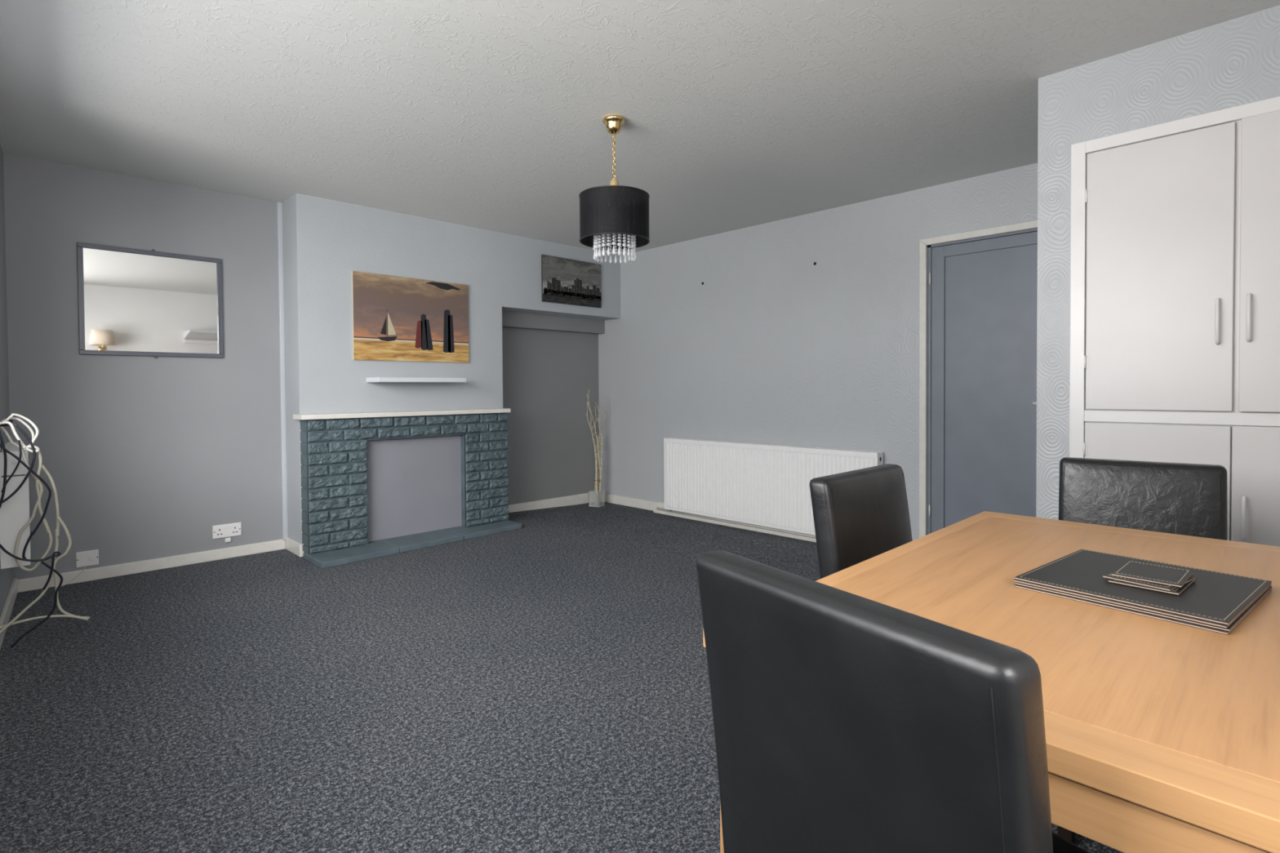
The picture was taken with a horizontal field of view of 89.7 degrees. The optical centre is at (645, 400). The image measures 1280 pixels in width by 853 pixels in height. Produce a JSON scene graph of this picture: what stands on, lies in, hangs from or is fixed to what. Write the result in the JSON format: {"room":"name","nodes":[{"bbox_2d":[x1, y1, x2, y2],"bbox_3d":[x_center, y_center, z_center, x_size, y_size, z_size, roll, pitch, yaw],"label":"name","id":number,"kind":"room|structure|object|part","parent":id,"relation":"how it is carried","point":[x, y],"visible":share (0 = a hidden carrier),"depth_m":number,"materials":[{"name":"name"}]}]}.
{"room":"dining room","nodes":[
{"label":"dining room","id":0,"kind":"room"},
{"bbox_2d":[0,144,13,615],"bbox_3d":[-1.769,-0.113,1.387,0.250,2.400,5.750,-1,1,-41],"label":"wall","id":1,"kind":"structure","parent":0,"point":[6,574],"depth_m":3.33,"materials":[{"name":"grey paint"}]},
{"bbox_2d":[0,430,7,508],"bbox_3d":[-2.709,0.286,2.711,0.032,0.341,0.009,-1,1,-45],"label":"cable","id":2,"kind":"object","parent":1,"relation":"hanging from","point":[1,435],"visible":1,"depth_m":2.71,"materials":[{"name":"black plastic"}]},
{"bbox_2d":[0,418,13,426],"bbox_3d":[-2.783,0.106,2.777,0.079,0.075,0.070,-1,1,-45],"label":"hook","id":3,"kind":"object","parent":1,"relation":"attached to","point":[11,420],"visible":0.71,"depth_m":2.79,"materials":[{"name":"black plastic"}]},
{"bbox_2d":[0,440,22,492],"bbox_3d":[-2.696,0.281,2.738,0.067,0.219,0.007,-1,1,-45],"label":"cable","id":4,"kind":"object","parent":3,"relation":"hanging from","point":[19,441],"visible":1,"depth_m":2.75,"materials":[{"name":"plastic"}]},
{"bbox_2d":[0,426,30,470],"bbox_3d":[-2.782,0.211,2.835,0.112,0.210,0.010,-1,1,-45],"label":"cable","id":5,"kind":"object","parent":3,"relation":"hanging from","point":[2,428],"visible":0.8,"depth_m":2.83,"materials":[{"name":"grey plastic"}]},
{"bbox_2d":[0,417,35,453],"bbox_3d":[-2.748,0.153,2.811,0.121,0.158,0.010,-1,1,-45],"label":"cable","id":6,"kind":"object","parent":3,"relation":"hanging from","point":[27,425],"visible":0.74,"depth_m":2.83,"materials":[{"name":"white plastic"}]},
{"bbox_2d":[0,413,39,446],"bbox_3d":[-2.726,0.135,2.791,0.141,0.158,0.010,-1,1,-45],"label":"cable","id":7,"kind":"object","parent":3,"relation":"hanging from","point":[12,415],"visible":0.82,"depth_m":2.82,"materials":[{"name":"white plastic"}]},
{"bbox_2d":[0,421,39,453],"bbox_3d":[-2.695,0.160,2.766,0.135,0.142,0.016,-1,1,-45],"label":"cable","id":8,"kind":"object","parent":3,"relation":"hanging from","point":[24,446],"visible":0.87,"depth_m":2.77,"materials":[{"name":"white plastic"}]},
{"bbox_2d":[13,448,52,571],"bbox_3d":[-2.678,0.479,2.815,0.123,0.536,0.011,-1,1,-45],"label":"cable","id":9,"kind":"object","parent":3,"relation":"hanging from","point":[38,484],"visible":0.94,"depth_m":2.82,"materials":[{"name":"beige plastic"}]},
{"bbox_2d":[0,577,17,648],"bbox_3d":[-1.705,1.041,1.545,0.017,0.085,5.282,-1,1,-41],"label":"baseboard","id":10,"kind":"structure","parent":1,"relation":"attached to","point":[5,615],"depth_m":3.12,"materials":[{"name":"beige paint"}]},
{"bbox_2d":[0,441,30,568],"bbox_3d":[-3.100,0.645,3.134,0.137,0.838,0.836,-1,1,-45],"label":"radiator","id":11,"kind":"object","parent":1,"relation":"attached to","point":[14,512],"visible":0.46,"depth_m":2.86,"materials":[{"name":"white metal"}]},
{"bbox_2d":[1,441,19,452],"bbox_3d":[-3.094,0.227,3.146,0.069,0.004,0.800,-1,1,-45],"label":"grille","id":12,"kind":"object","parent":11,"relation":"attached to","point":[11,447],"depth_m":3.07,"materials":[{"name":"white metal"}]},
{"bbox_3d":[-2.803,0.281,2.856,0.095,0.104,0.004,-1,1,-45],"label":"panel","id":13,"kind":"part","parent":11,"relation":"part of","materials":[{"name":"white metal"}]},
{"bbox_3d":[-3.062,0.483,3.180,0.012,0.510,0.820,-1,1,-45],"label":"panel","id":14,"kind":"part","parent":11,"relation":"part of","materials":[{"name":"white metal"}]},
{"bbox_2d":[0,423,35,504],"bbox_3d":[-2.659,0.270,2.719,0.127,0.344,0.009,-1,1,-45],"label":"cable","id":15,"kind":"object","parent":1,"relation":"attached to","point":[16,425],"visible":1,"depth_m":2.74,"materials":[{"name":"plastic"}]},
{"bbox_2d":[0,443,51,559],"bbox_3d":[-2.653,0.429,2.754,0.168,0.516,0.009,-1,1,-45],"label":"cable","id":16,"kind":"object","parent":1,"relation":"attached to","point":[18,459],"visible":1,"depth_m":2.77,"materials":[{"name":"black plastic"}]},
{"bbox_2d":[0,543,61,589],"bbox_3d":[-2.638,0.708,2.759,0.198,0.229,0.009,-1,1,-45],"label":"cable","id":17,"kind":"object","parent":1,"relation":"attached to","point":[2,547],"visible":1,"depth_m":2.79,"materials":[{"name":"plastic"}]},
{"bbox_2d":[0,515,71,633],"bbox_3d":[-2.658,0.756,2.795,0.256,0.483,0.011,-1,1,-45],"label":"cable","id":18,"kind":"object","parent":1,"relation":"attached to","point":[58,517],"visible":0.9,"depth_m":2.83,"materials":[{"name":"white plastic"}]},
{"bbox_2d":[3,153,282,579],"bbox_3d":[-3.072,-0.153,4.023,1.536,2.400,0.150,-1,1,-45],"label":"wall","id":19,"kind":"structure","parent":0,"point":[143,455],"depth_m":3.91,"materials":[{"name":"grey paint"}]},
{"bbox_2d":[75,549,98,567],"bbox_3d":[-3.246,0.922,3.747,0.100,0.088,0.014,-1,1,-45],"label":"outlet","id":20,"kind":"object","parent":19,"relation":"attached to","point":[91,557],"visible":1,"depth_m":3.74,"materials":[{"name":"white plastic"}]},
{"bbox_2d":[61,565,85,586],"bbox_3d":[-3.281,1.007,3.680,0.021,0.093,0.131,0,1,25],"label":"cable","id":21,"kind":"object","parent":20,"relation":"attached to","point":[84,566],"visible":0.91,"depth_m":3.70,"materials":[{"name":"grey plastic"}]},
{"bbox_2d":[76,242,223,358],"bbox_3d":[-3.012,-0.592,3.953,0.709,0.668,0.026,-1,1,-45],"label":"wall mirror","id":22,"kind":"object","parent":19,"relation":"attached to","point":[131,302],"visible":1,"depth_m":3.93,"materials":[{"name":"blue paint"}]},
{"bbox_2d":[17,539,284,592],"bbox_3d":[-2.984,1.012,4.008,1.340,0.070,0.017,-1,1,-45],"label":"baseboard","id":23,"kind":"structure","parent":19,"relation":"attached to","point":[113,571],"depth_m":3.94,"materials":[{"name":"beige paint"}]},
{"bbox_2d":[212,522,241,538],"bbox_3d":[-2.752,0.859,4.239,0.162,0.086,0.014,-1,1,-45],"label":"double socket","id":24,"kind":"object","parent":19,"relation":"attached to","point":[229,530],"visible":1,"depth_m":4.23,"materials":[{"name":"white plastic"}]},
{"bbox_2d":[224,537,231,542],"bbox_3d":[-2.749,0.920,4.239,0.032,0.026,0.018,-1,1,-45],"label":"clip","id":25,"kind":"object","parent":19,"relation":"attached to","point":[226,540],"visible":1,"depth_m":4.23,"materials":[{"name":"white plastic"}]},
{"bbox_2d":[282,193,620,544],"bbox_3d":[-1.409,-0.189,5.439,2.919,2.400,0.436,-1,1,-45],"label":"wall","id":26,"kind":"structure","parent":0,"point":[325,240],"depth_m":4.66,"materials":[{"name":"grey paint"}]},
{"bbox_2d":[276,201,288,540],"bbox_3d":[-2.514,-0.195,4.460,0.032,2.341,0.038,-1,1,-45],"label":"trim","id":27,"kind":"structure","parent":26,"relation":"attached to","point":[279,205],"depth_m":4.45,"materials":[{"name":"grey paint"}]},
{"bbox_2d":[284,537,303,556],"bbox_3d":[-2.388,0.996,4.380,0.028,0.082,0.332,-1,1,-45],"label":"baseboard","id":28,"kind":"structure","parent":26,"relation":"attached to","point":[291,545],"depth_m":4.34,"materials":[{"name":"beige paint"}]},
{"bbox_2d":[351,271,468,362],"bbox_3d":[-1.722,-0.598,4.798,0.888,0.617,0.020,-1,1,-45],"label":"beach canvas","id":29,"kind":"object","parent":26,"relation":"attached to","point":[395,317],"visible":1,"depth_m":4.76},
{"bbox_2d":[366,377,466,382],"bbox_3d":[-1.667,-0.148,4.721,0.663,0.033,0.216,-1,1,-45],"label":"floating shelf","id":30,"kind":"object","parent":26,"relation":"attached to","point":[406,380],"visible":1,"depth_m":4.61,"materials":[{"name":"white laminate"}]},
{"bbox_2d":[502,311,604,333],"bbox_3d":[-0.920,-0.725,6.030,1.352,0.135,0.120,-1,1,-45],"label":"trim","id":31,"kind":"structure","parent":26,"relation":"attached to","point":[509,319],"depth_m":6.00,"materials":[{"name":"grey paint"}]},
{"bbox_2d":[541,254,601,307],"bbox_3d":[-0.661,-1.071,5.851,0.673,0.408,0.020,-1,1,-45],"label":"canvas","id":32,"kind":"object","parent":26,"relation":"attached to","point":[564,281],"visible":1,"depth_m":5.83},
{"bbox_2d":[502,327,599,505],"bbox_3d":[-0.964,0.115,6.159,1.542,1.840,0.150,-1,1,-45],"label":"wall","id":33,"kind":"structure","parent":0,"point":[548,375],"depth_m":6.11,"materials":[{"name":"grey paint"}]},
{"bbox_2d":[508,493,588,512],"bbox_3d":[-0.935,0.987,6.081,1.340,0.100,0.017,-1,1,-45],"label":"baseboard","id":34,"kind":"structure","parent":33,"relation":"attached to","point":[580,499],"depth_m":6.11,"materials":[{"name":"beige paint"}]},
{"bbox_2d":[0,502,1123,852],"bbox_3d":[0.082,1.110,3.344,6.000,0.140,6.000,-1,1,-45],"label":"floor","id":35,"kind":"structure","parent":0,"point":[542,686],"depth_m":2.30,"materials":[{"name":"grey carpet"}]},
{"bbox_2d":[9,560,62,648],"bbox_3d":[-2.637,0.876,2.790,0.172,0.352,0.009,-1,1,-45],"label":"cable","id":36,"kind":"object","parent":35,"relation":"on","point":[42,562],"visible":1,"depth_m":2.82,"materials":[{"name":"black plastic"}]},
{"bbox_2d":[0,614,88,628],"bbox_3d":[-2.670,0.986,2.857,0.302,0.061,0.011,-1,1,-45],"label":"cable","id":37,"kind":"object","parent":35,"relation":"on","point":[53,615],"visible":0.89,"depth_m":2.86,"materials":[{"name":"white plastic"}]},
{"bbox_2d":[41,464,89,618],"bbox_3d":[-2.630,0.650,2.921,0.156,0.729,0.011,-1,1,-45],"label":"cable","id":38,"kind":"object","parent":35,"relation":"on","point":[57,530],"visible":0.84,"depth_m":2.90,"materials":[{"name":"beige plastic"}]},
{"bbox_2d":[293,408,521,568],"bbox_3d":[-1.622,0.555,4.648,1.556,0.945,0.435,-1,1,-45],"label":"fireplace","id":39,"kind":"object","parent":35,"relation":"on","point":[407,481],"visible":1,"depth_m":4.62,"materials":[{"name":"brick"}]},
{"bbox_2d":[293,408,510,419],"bbox_3d":[-1.702,0.096,4.717,1.558,0.032,0.177,-1,1,-45],"label":"mantel shelf","id":40,"kind":"object","parent":39,"relation":"attached to","point":[433,414],"depth_m":4.62,"materials":[{"name":"beige paint"}]},
{"bbox_2d":[588,489,604,507],"bbox_3d":[-0.470,0.955,6.252,0.116,0.150,0.116,0,1,28],"label":"glass vase","id":41,"kind":"object","parent":35,"relation":"on","point":[596,499],"visible":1,"depth_m":6.21,"materials":[{"name":"white"}]},
{"bbox_2d":[585,389,607,492],"bbox_3d":[-0.471,0.456,6.241,0.077,1.116,0.308,1,1,40],"label":"bundle","id":42,"kind":"object","parent":41,"relation":"in","point":[597,483],"visible":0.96,"depth_m":6.24,"materials":[{"name":"grey wood"}]},
{"bbox_2d":[696,550,1089,852],"bbox_3d":[0.386,0.642,0.817,0.500,0.883,0.424,-1,1,-32],"label":"dining chair","id":43,"kind":"object","parent":35,"relation":"on","point":[844,722],"visible":1,"depth_m":0.64,"materials":[{"name":"black leather"}]},
{"bbox_3d":[0.428,0.673,0.843,0.403,0.090,0.390,-1,1,-32],"label":"seat","id":44,"kind":"part","parent":43,"relation":"part of","materials":[{"name":"black leather"}]},
{"bbox_2d":[809,463,1075,843],"bbox_3d":[0.735,0.630,1.584,0.443,0.876,0.500,-1,1,-45],"label":"dining chair","id":45,"kind":"object","parent":35,"relation":"on","point":[863,514],"visible":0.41,"depth_m":1.63,"materials":[{"name":"black leather"}]},
{"bbox_3d":[0.597,0.430,1.718,0.443,0.479,0.111,-1,1,-45],"label":"backrest","id":46,"kind":"part","parent":45,"relation":"part of","materials":[{"name":"black leather"}]},
{"bbox_3d":[1.018,0.882,1.555,0.042,0.369,0.040,-1,1,-45],"label":"leg","id":47,"kind":"part","parent":45,"relation":"part of","materials":[{"name":"brown wood"}]},
{"bbox_2d":[702,511,1279,852],"bbox_3d":[0.866,0.706,1.097,1.266,0.740,0.929,-1,1,-45],"label":"dining table","id":48,"kind":"object","parent":35,"relation":"on","point":[1162,736],"visible":0.46,"depth_m":0.81,"materials":[{"name":"brown wood"}]},
{"bbox_3d":[0.163,0.730,0.965,0.072,0.706,0.072,-1,1,-45],"label":"leg","id":49,"kind":"part","parent":48,"relation":"part of","materials":[{"name":"brown wood"}]},
{"bbox_2d":[1014,584,1271,635],"bbox_3d":[0.878,0.332,1.140,0.318,0.005,0.289,-1,1,-38],"label":"placemat","id":50,"kind":"object","parent":48,"relation":"on","point":[1172,620],"visible":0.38,"depth_m":1.02,"materials":[{"name":"black leather"}]},
{"bbox_2d":[1015,582,1272,631],"bbox_3d":[0.880,0.328,1.140,0.318,0.005,0.289,-1,1,-38],"label":"placemat","id":51,"kind":"object","parent":50,"relation":"on","point":[1235,623],"visible":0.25,"depth_m":1.02,"materials":[{"name":"black leather"}]},
{"bbox_2d":[1013,578,1271,628],"bbox_3d":[0.877,0.323,1.140,0.318,0.005,0.289,-1,1,-38],"label":"placemat","id":52,"kind":"object","parent":51,"relation":"on","point":[1166,613],"visible":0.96,"depth_m":1.02,"materials":[{"name":"black leather"}]},
{"bbox_2d":[1014,549,1271,625],"bbox_3d":[0.878,0.318,1.140,0.318,0.005,0.289,-1,1,-38],"label":"placemat","id":53,"kind":"object","parent":52,"relation":"on","point":[1220,597],"visible":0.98,"depth_m":1.09,"materials":[{"name":"black leather"}]},
{"bbox_2d":[1108,578,1195,595],"bbox_3d":[0.882,0.313,1.121,0.122,0.004,0.096,-1,1,-40],"label":"coaster","id":54,"kind":"object","parent":53,"relation":"on","point":[1179,590],"visible":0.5,"depth_m":1.08,"materials":[{"name":"black leather"}]},
{"bbox_2d":[1102,571,1195,591],"bbox_3d":[0.881,0.308,1.125,0.122,0.004,0.096,-1,1,-34],"label":"coaster","id":55,"kind":"object","parent":54,"relation":"on","point":[1168,588],"visible":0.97,"depth_m":1.09,"materials":[{"name":"black leather"}]},
{"bbox_2d":[1111,560,1193,587],"bbox_3d":[0.892,0.304,1.132,0.122,0.004,0.096,-1,1,-42],"label":"coaster","id":56,"kind":"object","parent":55,"relation":"on","point":[1167,575],"visible":1,"depth_m":1.12,"materials":[{"name":"black leather"}]},
{"bbox_2d":[1058,457,1227,540],"bbox_3d":[1.330,0.623,1.745,0.392,0.876,0.500,0,1,38],"label":"dining chair","id":57,"kind":"object","parent":35,"relation":"on","point":[1184,499],"visible":0.3,"depth_m":1.86,"materials":[{"name":"black leather"}]},
{"bbox_2d":[1069,96,1279,546],"bbox_3d":[2.093,0.005,2.264,0.074,2.082,1.030,-1,1,-45],"label":"tall cabinet","id":58,"kind":"object","parent":35,"relation":"on","point":[1175,235],"visible":0.69,"depth_m":2.37,"materials":[{"name":"white paint"}]},
{"bbox_3d":[1.941,0.530,2.463,0.023,0.878,0.437,-1,1,-45],"label":"door","id":59,"kind":"part","parent":58,"relation":"part of","materials":[{"name":"white paint"}]},
{"bbox_3d":[1.937,-0.474,2.442,0.025,1.024,0.439,-1,1,-45],"label":"door","id":60,"kind":"part","parent":58,"relation":"part of","materials":[{"name":"white paint"}]},
{"bbox_3d":[2.042,-0.283,2.298,0.036,0.170,0.012,-1,1,-45],"label":"handle","id":61,"kind":"part","parent":58,"relation":"part of","materials":[{"name":"white paint"}]},
{"bbox_3d":[2.099,0.415,2.258,0.036,0.160,0.012,-1,1,-45],"label":"handle","id":62,"kind":"part","parent":58,"relation":"part of","materials":[{"name":"white paint"}]},
{"bbox_3d":[2.092,-0.287,2.231,0.036,0.171,0.012,-1,1,-45],"label":"handle","id":63,"kind":"part","parent":58,"relation":"part of","materials":[{"name":"white paint"}]},
{"bbox_3d":[2.280,0.533,2.122,0.025,0.880,0.516,-1,1,-45],"label":"door","id":64,"kind":"part","parent":58,"relation":"part of","materials":[{"name":"white paint"}]},
{"bbox_3d":[2.275,-0.470,2.094,0.037,1.026,0.500,-1,1,-45],"label":"door","id":65,"kind":"part","parent":58,"relation":"part of","materials":[{"name":"white paint"}]},
{"bbox_2d":[0,0,1279,255],"bbox_3d":[0.031,-1.409,3.263,6.100,0.100,6.000,-1,1,-45],"label":"ceiling","id":66,"kind":"structure","parent":0,"point":[484,114],"depth_m":2.82,"materials":[{"name":"white paint"}]},
{"bbox_2d":[578,114,649,263],"bbox_3d":[-0.149,-1.017,3.103,0.340,0.675,0.340,-1,1,-45],"label":"pendant lamp","id":67,"kind":"object","parent":66,"relation":"hanging from","point":[614,216],"visible":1,"depth_m":2.99,"materials":[{"name":"black fabric"},{"name":"crystal"},{"name":"polished brass"}]},
{"bbox_3d":[-0.150,-1.171,3.101,0.016,0.226,0.016,0,1,1],"label":"chain","id":68,"kind":"part","parent":67,"relation":"part of","materials":[{"name":"gold metal"}]},
{"bbox_3d":[-0.148,-0.874,3.106,0.334,0.214,0.334,-1,1,-45],"label":"lamp shade","id":69,"kind":"part","parent":67,"relation":"part of","materials":[{"name":"black fabric"}]},
{"bbox_2d":[598,163,1037,540],"bbox_3d":[1.457,-0.164,4.711,0.150,2.460,5.615,-1,1,-45],"label":"wall","id":70,"kind":"structure","parent":0,"point":[775,346],"depth_m":4.96,"materials":[{"name":"paint"}]},
{"bbox_2d":[604,493,657,511],"bbox_3d":[-0.173,0.986,6.257,0.017,0.085,0.808,-1,1,-45],"label":"baseboard","id":71,"kind":"structure","parent":70,"relation":"attached to","point":[622,500],"depth_m":6.21,"materials":[{"name":"beige paint"}]},
{"bbox_2d":[653,502,816,542],"bbox_3d":[0.919,0.997,5.123,0.071,0.090,2.339,-1,1,-45],"label":"trim","id":72,"kind":"structure","parent":70,"relation":"attached to","point":[660,504],"depth_m":5.27,"materials":[{"name":"beige paint"}]},
{"bbox_2d":[663,437,883,535],"bbox_3d":[0.903,0.678,5.089,0.089,0.661,1.996,-1,1,-45],"label":"radiator","id":73,"kind":"object","parent":70,"relation":"attached to","point":[764,485],"visible":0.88,"depth_m":5.09,"materials":[{"name":"white metal"}]},
{"bbox_3d":[0.201,0.655,5.793,0.089,0.632,0.006,-1,1,-45],"label":"panel","id":74,"kind":"part","parent":73,"relation":"part of","materials":[{"name":"white metal"}]},
{"bbox_2d":[656,507,815,537],"bbox_3d":[0.903,1.003,5.115,0.017,0.017,2.250,-1,1,-45],"label":"pipe","id":75,"kind":"object","parent":73,"relation":"attached to","point":[660,508],"visible":0.58,"depth_m":5.23,"materials":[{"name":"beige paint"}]},
{"bbox_2d":[664,437,881,453],"bbox_3d":[0.899,0.354,5.086,0.088,0.013,1.975,-1,1,-45],"label":"grille","id":76,"kind":"object","parent":73,"relation":"attached to","point":[668,440],"depth_m":5.00,"materials":[{"name":"white metal"}]},
{"bbox_3d":[1.600,0.671,4.390,0.089,0.632,0.006,-1,1,-45],"label":"panel","id":77,"kind":"part","parent":73,"relation":"part of","materials":[{"name":"white metal"}]},
{"bbox_2d":[919,219,1037,537],"bbox_3d":[2.153,0.003,3.954,0.139,2.106,0.897,-1,1,-45],"label":"door","id":78,"kind":"structure","parent":70,"relation":"in","point":[978,289],"depth_m":4.03,"materials":[{"name":"blue paint"}]},
{"bbox_3d":[2.164,-0.009,3.959,0.016,1.850,0.630,-1,1,-45],"label":"panel","id":79,"kind":"part","parent":78,"relation":"part of","materials":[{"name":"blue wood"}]},
{"bbox_2d":[1035,4,1279,519],"bbox_3d":[2.488,-0.160,2.744,1.168,2.410,1.154,-1,1,-45],"label":"wall","id":80,"kind":"structure","parent":0,"point":[1234,62],"depth_m":2.58,"materials":[{"name":"paint"}]}
]}

